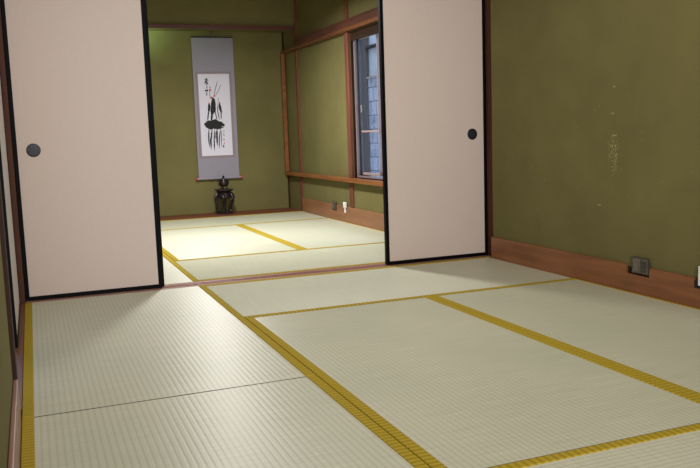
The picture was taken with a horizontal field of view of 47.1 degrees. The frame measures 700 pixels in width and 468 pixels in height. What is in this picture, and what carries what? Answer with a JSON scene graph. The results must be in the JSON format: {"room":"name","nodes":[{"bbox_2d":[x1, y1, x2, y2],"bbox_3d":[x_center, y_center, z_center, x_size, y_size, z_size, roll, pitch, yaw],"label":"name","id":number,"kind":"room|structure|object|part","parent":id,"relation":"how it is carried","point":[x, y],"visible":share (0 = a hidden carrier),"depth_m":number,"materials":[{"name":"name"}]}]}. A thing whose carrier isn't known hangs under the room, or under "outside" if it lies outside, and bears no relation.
{"room":"japanese tatami room","nodes":[
{"label":"japanese tatami room","id":0,"kind":"room"},
{"bbox_2d":[0,241,12,467],"bbox_3d":[-0.380,-0.443,0.467,0.106,2.475,3.665,-5,8,-21],"label":"wall","id":1,"kind":"structure","parent":0,"point":[6,379],"depth_m":1.93,"materials":[{"name":"green paint"}]},
{"bbox_2d":[0,181,17,379],"bbox_3d":[-1.068,-0.665,2.198,0.117,2.418,0.080,-5,8,-21],"label":"trim","id":2,"kind":"structure","parent":1,"relation":"attached to","point":[2,228],"depth_m":2.29,"materials":[{"name":"brown wood"}]},
{"bbox_2d":[0,73,19,347],"bbox_3d":[-1.503,-0.479,3.444,0.020,1.767,0.920,-5,8,-21],"label":"closet door","id":3,"kind":"structure","parent":1,"relation":"in","point":[4,168],"depth_m":3.39,"materials":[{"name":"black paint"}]},
{"bbox_2d":[7,380,21,467],"bbox_3d":[-0.284,0.694,0.632,0.013,0.173,3.663,-5,8,-21],"label":"baseboard","id":4,"kind":"structure","parent":1,"relation":"attached to","point":[14,453],"depth_m":1.98,"materials":[{"name":"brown wood"}]},
{"bbox_2d":[15,304,24,418],"bbox_3d":[-1.486,0.480,3.132,0.400,0.056,1.713,-5,8,-21],"label":"trim","id":5,"kind":"structure","parent":1,"relation":"attached to","point":[19,351],"depth_m":3.06,"materials":[{"name":"brown wood"}]},
{"bbox_2d":[145,0,164,286],"bbox_3d":[-1.349,-0.565,4.107,0.682,1.762,0.022,-5,8,-21],"label":"sliding door","id":6,"kind":"structure","parent":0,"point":[145,0],"depth_m":4.23,"materials":[{"name":"black paint"}]},
{"bbox_2d":[148,30,289,215],"bbox_3d":[-1.943,-1.360,8.187,3.100,2.475,0.120,-5,8,-21],"label":"wall","id":7,"kind":"structure","parent":0,"point":[263,184],"depth_m":8.40,"materials":[{"name":"green paint"}]},
{"bbox_2d":[160,208,300,220],"bbox_3d":[-1.818,-0.134,8.079,2.688,0.061,0.424,-5,8,-21],"label":"trim","id":8,"kind":"structure","parent":7,"relation":"attached to","point":[262,211],"depth_m":8.26,"materials":[{"name":"brown wood"}]},
{"bbox_2d":[214,176,234,213],"bbox_3d":[-1.298,-0.407,8.287,0.230,0.394,0.225,-5,8,-21],"label":"incense burner","id":9,"kind":"object","parent":8,"relation":"on","point":[224,193],"depth_m":8.23,"materials":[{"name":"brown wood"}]},
{"bbox_3d":[-1.370,-0.321,8.247,0.054,0.205,0.032,-5,8,-21],"label":"leg","id":10,"kind":"part","parent":9,"relation":"part of","materials":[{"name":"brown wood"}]},
{"bbox_3d":[-1.302,-0.534,8.271,0.110,0.136,0.110,-5,8,-21],"label":"incense burner","id":11,"kind":"part","parent":9,"relation":"part of","materials":[{"name":"brown metal"}]},
{"bbox_2d":[218,180,228,186],"bbox_3d":[-1.302,-0.524,8.272,0.110,0.070,0.110,-5,8,-21],"label":"bowl","id":12,"kind":"object","parent":9,"relation":"on","point":[223,183],"depth_m":8.23,"materials":[{"name":"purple metal"}]},
{"bbox_3d":[-1.289,-0.318,8.207,0.030,0.205,0.056,-2,7,-3],"label":"leg","id":13,"kind":"part","parent":9,"relation":"part of","materials":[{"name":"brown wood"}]},
{"bbox_3d":[-1.214,-0.327,8.257,0.056,0.205,0.030,2,8,26],"label":"leg","id":14,"kind":"part","parent":9,"relation":"part of","materials":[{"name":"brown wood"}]},
{"bbox_2d":[281,32,290,206],"bbox_3d":[-0.687,-1.213,8.633,0.018,1.862,0.013,-5,8,-21],"label":"trim","id":15,"kind":"structure","parent":7,"relation":"attached to","point":[282,32],"depth_m":8.71,"materials":[{"name":"brown wood"}]},
{"bbox_2d":[146,0,293,31],"bbox_3d":[-1.888,-2.285,7.797,2.690,0.547,0.450,-5,8,-21],"label":"wall","id":16,"kind":"structure","parent":0,"point":[188,12],"depth_m":7.85,"materials":[{"name":"green paint"}]},
{"bbox_2d":[148,24,294,29],"bbox_3d":[-1.796,-1.972,7.619,2.655,0.034,0.042,-5,8,-21],"label":"trim","id":17,"kind":"structure","parent":16,"relation":"attached to","point":[178,26],"depth_m":7.81,"materials":[{"name":"red wood"}]},
{"bbox_2d":[283,0,699,279],"bbox_3d":[1.138,-0.965,4.214,0.130,2.475,9.575,-5,8,-21],"label":"wall","id":18,"kind":"structure","parent":0,"point":[596,103],"depth_m":4.08,"materials":[{"name":"green paint"}]},
{"bbox_2d":[0,0,162,300],"bbox_3d":[-1.352,-0.561,4.074,0.684,1.762,0.022,-5,8,-21],"label":"sliding door","id":19,"kind":"structure","parent":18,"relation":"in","point":[77,71],"depth_m":4.08,"materials":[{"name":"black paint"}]},
{"bbox_3d":[-1.573,-0.416,3.992,0.067,0.067,0.005,-5,8,-21],"label":"round pull","id":20,"kind":"part","parent":19,"relation":"part of","materials":[{"name":"black metal"}]},
{"bbox_3d":[-1.574,-0.416,3.994,0.047,0.047,0.002,-5,8,-21],"label":"pull dish","id":21,"kind":"part","parent":19,"relation":"part of","materials":[{"name":"metal"}]},
{"bbox_2d":[26,255,490,302],"bbox_3d":[-0.396,0.263,4.565,2.697,0.056,0.136,-5,8,-21],"label":"trim","id":22,"kind":"structure","parent":18,"relation":"attached to","point":[197,283],"depth_m":4.52,"materials":[{"name":"brown wood"}]},
{"bbox_2d":[280,54,289,171],"bbox_3d":[-0.696,-1.289,8.580,0.038,1.238,0.050,-5,8,-21],"label":"trim","id":23,"kind":"structure","parent":18,"relation":"attached to","point":[282,56],"depth_m":8.56,"materials":[{"name":"orange wood"}]},
{"bbox_2d":[293,0,303,210],"bbox_3d":[-0.523,-1.427,8.195,0.039,2.440,0.046,-5,8,-21],"label":"trim","id":24,"kind":"structure","parent":18,"relation":"attached to","point":[294,1],"depth_m":8.20,"materials":[{"name":"brown wood"}]},
{"bbox_2d":[280,7,377,53],"bbox_3d":[0.090,-1.746,6.503,0.036,0.070,3.478,-5,8,-21],"label":"trim","id":25,"kind":"structure","parent":18,"relation":"attached to","point":[371,13],"depth_m":6.92,"materials":[{"name":"red wood"}]},
{"bbox_2d":[285,171,382,186],"bbox_3d":[0.044,-0.457,6.873,0.052,0.036,3.928,-5,8,-21],"label":"trim","id":26,"kind":"structure","parent":18,"relation":"attached to","point":[309,175],"depth_m":7.19,"materials":[{"name":"orange wood"}]},
{"bbox_2d":[332,201,336,209],"bbox_3d":[-0.144,-0.260,7.439,0.022,0.078,0.127,-5,8,-21],"label":"wall outlet","id":27,"kind":"object","parent":18,"relation":"attached to","point":[334,204],"visible":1,"depth_m":7.41,"materials":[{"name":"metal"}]},
{"bbox_2d":[302,198,383,230],"bbox_3d":[0.157,-0.114,6.709,0.015,0.160,3.470,-5,8,-21],"label":"baseboard","id":28,"kind":"structure","parent":18,"relation":"attached to","point":[375,220],"depth_m":7.14,"materials":[{"name":"brown wood"}]},
{"bbox_2d":[343,202,346,212],"bbox_3d":[-0.044,-0.234,7.152,0.017,0.098,0.058,-5,8,-21],"label":"plug adapter","id":29,"kind":"object","parent":18,"relation":"attached to","point":[344,203],"visible":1,"depth_m":7.14,"materials":[{"name":"white plastic"}]},
{"bbox_2d":[343,0,354,207],"bbox_3d":[-0.016,-1.361,6.887,0.034,2.280,0.095,-5,8,-21],"label":"trim","id":30,"kind":"structure","parent":18,"relation":"attached to","point":[345,2],"depth_m":6.89,"materials":[{"name":"brown wood"}]},
{"bbox_2d":[350,23,382,180],"bbox_3d":[0.360,-1.014,6.197,0.128,1.250,1.521,-5,8,-21],"label":"window","id":31,"kind":"structure","parent":18,"relation":"in","point":[357,37],"depth_m":6.84,"materials":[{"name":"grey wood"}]},
{"bbox_3d":[0.381,-1.012,6.206,0.083,1.217,1.497,-5,8,-21],"label":"frame","id":32,"kind":"part","parent":31,"relation":"part of","materials":[{"name":"metal"}]},
{"bbox_3d":[0.168,-1.070,6.693,0.022,1.162,0.381,-5,8,-21],"label":"sash","id":33,"kind":"part","parent":31,"relation":"part of","materials":[{"name":"grey metal"}]},
{"bbox_2d":[378,12,385,263],"bbox_3d":[0.502,-0.719,4.830,0.683,1.762,0.022,-5,8,-21],"label":"sliding door","id":34,"kind":"structure","parent":18,"relation":"in","point":[378,12],"depth_m":4.72,"materials":[{"name":"black paint"}]},
{"bbox_2d":[378,0,487,264],"bbox_3d":[0.509,-0.716,4.800,0.694,1.762,0.022,-5,8,-21],"label":"sliding door","id":35,"kind":"structure","parent":18,"relation":"in","point":[433,58],"depth_m":4.80,"materials":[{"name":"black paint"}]},
{"bbox_3d":[0.746,-0.609,4.897,0.067,0.067,0.005,-5,8,-21],"label":"round pull","id":36,"kind":"part","parent":35,"relation":"part of","materials":[{"name":"black metal"}]},
{"bbox_3d":[0.745,-0.609,4.899,0.047,0.047,0.002,-5,8,-21],"label":"pull dish","id":37,"kind":"part","parent":35,"relation":"part of","materials":[{"name":"metal"}]},
{"bbox_2d":[485,0,492,255],"bbox_3d":[0.869,-1.043,4.902,0.098,2.475,0.201,-5,8,-21],"label":"trim","id":38,"kind":"structure","parent":18,"relation":"attached to","point":[487,2],"depth_m":4.90,"materials":[{"name":"brown wood"}]},
{"bbox_2d":[491,237,699,308],"bbox_3d":[1.874,0.372,2.413,0.015,0.151,5.428,-5,8,-21],"label":"baseboard","id":39,"kind":"structure","parent":18,"relation":"attached to","point":[677,288],"depth_m":3.98,"materials":[{"name":"brown wood"}]},
{"bbox_2d":[628,256,648,276],"bbox_3d":[1.337,0.149,3.731,0.022,0.086,0.151,-5,8,-21],"label":"wall outlet","id":40,"kind":"object","parent":18,"relation":"attached to","point":[640,266],"visible":1,"depth_m":3.71,"materials":[{"name":"plastic"}]},
{"bbox_3d":[1.341,0.147,3.707,0.006,0.076,0.106,-5,8,-21],"label":"plate","id":41,"kind":"part","parent":40,"relation":"part of","materials":[{"name":"metal"}]},
{"bbox_2d":[640,260,645,272],"bbox_3d":[1.345,0.150,3.685,0.002,0.054,0.037,-5,8,-21],"label":"socket","id":42,"kind":"object","parent":40,"relation":"attached to","point":[642,262],"depth_m":3.68,"materials":[{"name":"plastic"}]},
{"bbox_2d":[694,266,699,288],"bbox_3d":[1.495,0.187,3.334,0.023,0.098,0.160,-5,8,-21],"label":"jack","id":43,"kind":"object","parent":18,"relation":"attached to","point":[696,282],"visible":1,"depth_m":3.38,"materials":[{"name":"white plastic"}]},
{"bbox_3d":[1.488,0.182,3.326,0.006,0.084,0.118,-5,8,-21],"label":"plate","id":44,"kind":"part","parent":43,"relation":"part of","materials":[{"name":"white plastic"}]},
{"bbox_3d":[-0.259,0.430,3.840,3.400,0.105,9.825,-5,8,-21],"label":"floor","id":45,"kind":"structure","parent":0,"visible":0},
{"bbox_2d":[22,285,314,418],"bbox_3d":[-0.867,0.432,3.333,0.900,0.058,1.822,-5,8,-21],"label":"mat","id":46,"kind":"object","parent":45,"relation":"on","point":[85,353],"visible":0.77,"depth_m":3.02,"materials":[{"name":"wicker"}]},
{"bbox_2d":[162,251,198,284],"bbox_3d":[-1.581,0.232,5.121,0.900,0.058,1.768,-5,8,-21],"label":"mat","id":47,"kind":"object","parent":45,"relation":"on","point":[174,273],"visible":0.11,"depth_m":4.74,"materials":[{"name":"wicker"}]},
{"bbox_2d":[21,375,430,467],"bbox_3d":[-0.195,0.621,1.651,0.900,0.058,1.813,-5,8,-21],"label":"mat","id":48,"kind":"object","parent":45,"relation":"on","point":[303,422],"visible":1,"depth_m":2.16,"materials":[{"name":"wicker"}]},
{"bbox_2d":[161,225,300,260],"bbox_3d":[-1.075,0.072,6.258,0.883,0.058,1.829,-5,8,-21],"label":"mat","id":49,"kind":"object","parent":45,"relation":"on","point":[205,242],"visible":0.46,"depth_m":6.05,"materials":[{"name":"wicker"}]},
{"bbox_2d":[161,211,326,230],"bbox_3d":[-1.165,-0.101,7.653,1.756,0.058,0.844,-5,8,-21],"label":"mat","id":50,"kind":"object","parent":45,"relation":"on","point":[295,215],"visible":0.43,"depth_m":7.66,"materials":[{"name":"wicker"}]},
{"bbox_2d":[175,242,384,280],"bbox_3d":[-0.176,0.177,5.178,1.756,0.058,0.845,-5,8,-21],"label":"mat","id":51,"kind":"object","parent":45,"relation":"on","point":[243,265],"visible":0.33,"depth_m":5.07,"materials":[{"name":"wicker"}]},
{"bbox_2d":[240,218,384,248],"bbox_3d":[-0.259,0.004,6.576,0.869,0.058,1.829,-5,8,-21],"label":"mat","id":52,"kind":"object","parent":45,"relation":"on","point":[326,232],"visible":0.56,"depth_m":6.46,"materials":[{"name":"wicker"}]},
{"bbox_2d":[205,257,575,317],"bbox_3d":[0.197,0.281,4.246,1.756,0.058,0.889,-5,8,-21],"label":"mat","id":53,"kind":"object","parent":45,"relation":"on","point":[311,292],"visible":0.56,"depth_m":4.17,"materials":[{"name":"wicker"}]},
{"bbox_2d":[246,296,699,467],"bbox_3d":[0.302,0.454,2.842,0.906,0.058,1.809,-5,8,-21],"label":"mat","id":54,"kind":"object","parent":45,"relation":"on","point":[457,387],"visible":0.79,"depth_m":2.49,"materials":[{"name":"wicker"}]},
{"bbox_2d":[432,279,699,397],"bbox_3d":[1.118,0.387,3.161,0.846,0.058,1.809,-5,8,-21],"label":"mat","id":55,"kind":"object","parent":45,"relation":"on","point":[658,340],"visible":0.72,"depth_m":3.23,"materials":[{"name":"wicker"}]},
{"bbox_2d":[489,423,699,467],"bbox_3d":[1.203,0.564,1.727,1.756,0.058,0.932,-5,8,-21],"label":"mat","id":56,"kind":"object","parent":45,"relation":"on","point":[679,447],"visible":1,"depth_m":1.93,"materials":[{"name":"wicker"}]},
{"bbox_3d":[-2.509,-1.040,5.796,0.106,2.475,3.945,-5,8,-21],"label":"wall","id":57,"kind":"structure","parent":0,"visible":0},
{"bbox_2d":[0,8,25,303],"bbox_3d":[-1.731,-0.503,3.943,0.124,1.820,0.165,-5,8,-21],"label":"trim","id":58,"kind":"structure","parent":57,"relation":"attached to","point":[2,56],"depth_m":3.91,"materials":[{"name":"brown wood"}]},
{"label":"outside","id":59,"kind":"structure","parent":0,"visible":0},
{"bbox_2d":[365,35,382,177],"bbox_3d":[0.525,-1.565,9.005,0.190,3.600,5.400,-5,8,-21],"label":"neighbouring house","id":60,"kind":"structure","parent":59,"point":[370,42],"depth_m":9.59,"materials":[{"name":"blue"}]},
{"bbox_3d":[0.910,-1.873,8.063,0.110,0.330,3.440,-5,8,-21],"label":"panel","id":61,"kind":"part","parent":60,"relation":"part of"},
{"bbox_3d":[-1.421,-2.067,8.230,0.008,0.022,0.041,-5,8,-21],"label":"wall hook","id":62,"kind":"object","parent":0,"visible":0},
{"bbox_2d":[191,34,242,180],"bbox_3d":[-1.392,-1.312,8.318,0.490,1.492,0.029,-5,8,-21],"label":"scroll","id":63,"kind":"object","parent":62,"relation":"hanging from","point":[212,57],"visible":1,"depth_m":8.31,"materials":[{"name":"grey fabric"}]},
{"bbox_3d":[-1.417,-2.016,8.230,0.430,0.013,0.014,-5,8,-21],"label":"rod","id":64,"kind":"part","parent":63,"relation":"part of","materials":[{"name":"brown wood"}]},
{"bbox_3d":[-1.368,-0.586,8.409,0.454,0.025,0.026,-5,8,-21],"label":"rod","id":65,"kind":"part","parent":63,"relation":"part of","materials":[{"name":"brown wood"}]}
]}

